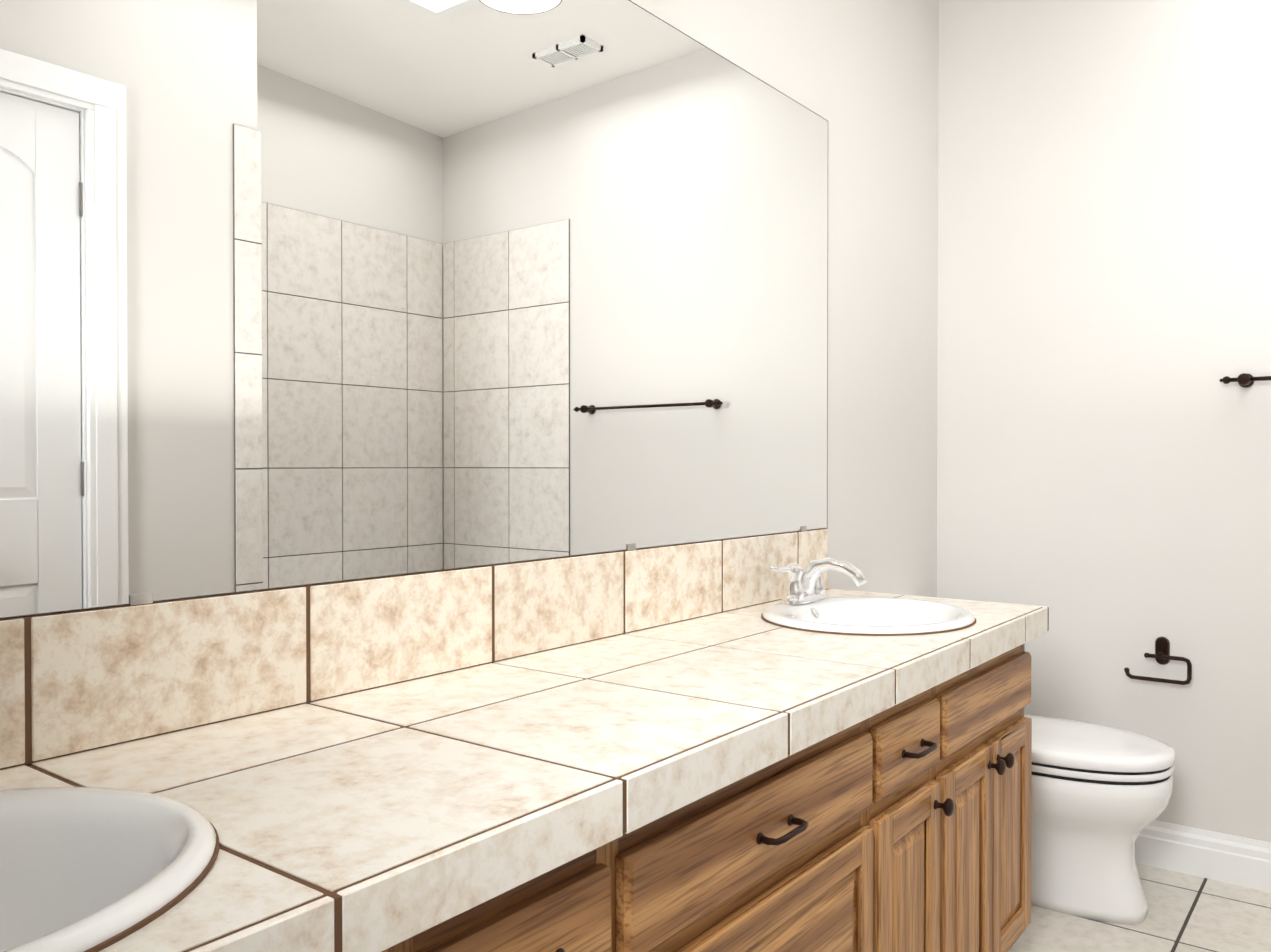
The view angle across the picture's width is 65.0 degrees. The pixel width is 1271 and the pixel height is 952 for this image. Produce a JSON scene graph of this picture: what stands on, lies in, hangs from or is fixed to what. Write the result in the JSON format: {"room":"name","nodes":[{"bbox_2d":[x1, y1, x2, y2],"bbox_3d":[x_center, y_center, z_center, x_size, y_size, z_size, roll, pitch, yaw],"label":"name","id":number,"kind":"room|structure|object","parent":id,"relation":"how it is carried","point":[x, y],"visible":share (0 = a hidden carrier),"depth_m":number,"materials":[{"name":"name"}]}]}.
{"room":"bathroom","nodes":[
{"label":"bathroom","id":0,"kind":"room"},
{"bbox_2d":[0,0,938,764],"bbox_3d":[-0.085,-0.249,1.901,0.100,2.728,3.554,0,1,37],"label":"wall","id":1,"kind":"structure","parent":0,"point":[860,76],"depth_m":2.80,"materials":[{"name":"paint"}]},
{"bbox_2d":[0,0,827,617],"bbox_3d":[-0.281,-0.379,1.553,0.007,1.049,2.558,0,1,37],"label":"mirror","id":2,"kind":"object","parent":1,"relation":"attached to","point":[298,292],"visible":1,"depth_m":1.45,"materials":[{"name":"clear glass"}]},
{"bbox_2d":[0,528,827,763],"bbox_3d":[-0.282,0.225,1.557,0.007,0.157,2.557,0,1,37],"label":"backsplash","id":3,"kind":"structure","parent":1,"relation":"attached to","point":[98,679],"depth_m":1.36,"materials":[{"name":"beige tile"}]},
{"bbox_2d":[937,0,1270,842],"bbox_3d":[1.977,-0.255,2.501,2.454,2.728,0.100,0,1,37],"label":"wall","id":4,"kind":"structure","parent":0,"point":[1103,464],"depth_m":2.88,"materials":[{"name":"paint"}]},
{"bbox_2d":[1124,637,1191,684],"bbox_3d":[1.469,0.515,2.800,0.170,0.122,0.051,0,1,37],"label":"toilet paper holder","id":5,"kind":"object","parent":4,"relation":"attached to","point":[1161,656],"visible":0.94,"depth_m":2.79,"materials":[{"name":"brown metal"}]},
{"bbox_2d":[1135,820,1270,891],"bbox_3d":[1.592,1.042,2.733,1.572,0.128,0.016,0,1,37],"label":"baseboard","id":6,"kind":"structure","parent":4,"relation":"attached to","point":[1230,859],"depth_m":2.74,"materials":[{"name":"white paint"}]},
{"bbox_2d":[1219,373,1270,387],"bbox_3d":[1.867,-0.255,2.479,0.717,0.038,0.066,0,1,37],"label":"towel rail","id":7,"kind":"object","parent":4,"relation":"attached to","point":[1244,380],"visible":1,"depth_m":2.64,"materials":[{"name":"brown metal"}]},
{"bbox_2d":[1008,863,1270,951],"bbox_3d":[0.891,1.126,1.171,2.346,0.006,3.346,0,1,37],"label":"floor","id":8,"kind":"structure","parent":0,"point":[1218,924],"depth_m":2.46,"materials":[{"name":"beige tile"}]},
{"bbox_2d":[336,628,1048,951],"bbox_3d":[-0.067,0.741,1.390,0.554,0.757,2.543,0,1,37],"label":"bathroom vanity","id":9,"kind":"object","parent":8,"relation":"on","point":[901,823],"depth_m":1.43,"materials":[{"name":"brown wood"}]},
{"bbox_2d":[100,608,1043,951],"bbox_3d":[-0.066,0.338,1.401,0.536,0.049,2.568,0,1,37],"label":"countertop","id":10,"kind":"structure","parent":9,"relation":"on","point":[426,791],"depth_m":1.13,"materials":[{"name":"beige tile"}]},
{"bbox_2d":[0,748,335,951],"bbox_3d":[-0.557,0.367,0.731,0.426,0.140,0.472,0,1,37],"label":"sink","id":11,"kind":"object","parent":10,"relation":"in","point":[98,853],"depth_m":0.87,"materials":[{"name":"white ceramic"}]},
{"bbox_2d":[768,552,875,603],"bbox_3d":[0.430,0.244,2.215,0.177,0.132,0.246,0,1,37],"label":"faucet","id":12,"kind":"object","parent":10,"relation":"on","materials":[{"name":"silver metal"}]},
{"bbox_2d":[716,593,1007,647],"bbox_3d":[0.488,0.353,2.103,0.426,0.140,0.472,0,1,37],"label":"sink","id":13,"kind":"object","parent":10,"relation":"in","point":[910,621],"depth_m":2.14,"materials":[{"name":"white ceramic"}]},
{"bbox_2d":[1024,714,1175,924],"bbox_3d":[1.041,0.747,2.685,0.734,0.720,0.490,0,1,37],"label":"toilet","id":14,"kind":"object","parent":8,"relation":"on","point":[1100,796],"visible":0.44,"depth_m":2.48,"materials":[{"name":"white ceramic"}]},
{"bbox_2d":[1077,878,1270,951],"bbox_3d":[0.891,1.127,1.171,2.354,0.004,3.354,0,1,37],"label":"grout","id":15,"kind":"structure","parent":0,"point":[1174,947],"depth_m":2.50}
]}

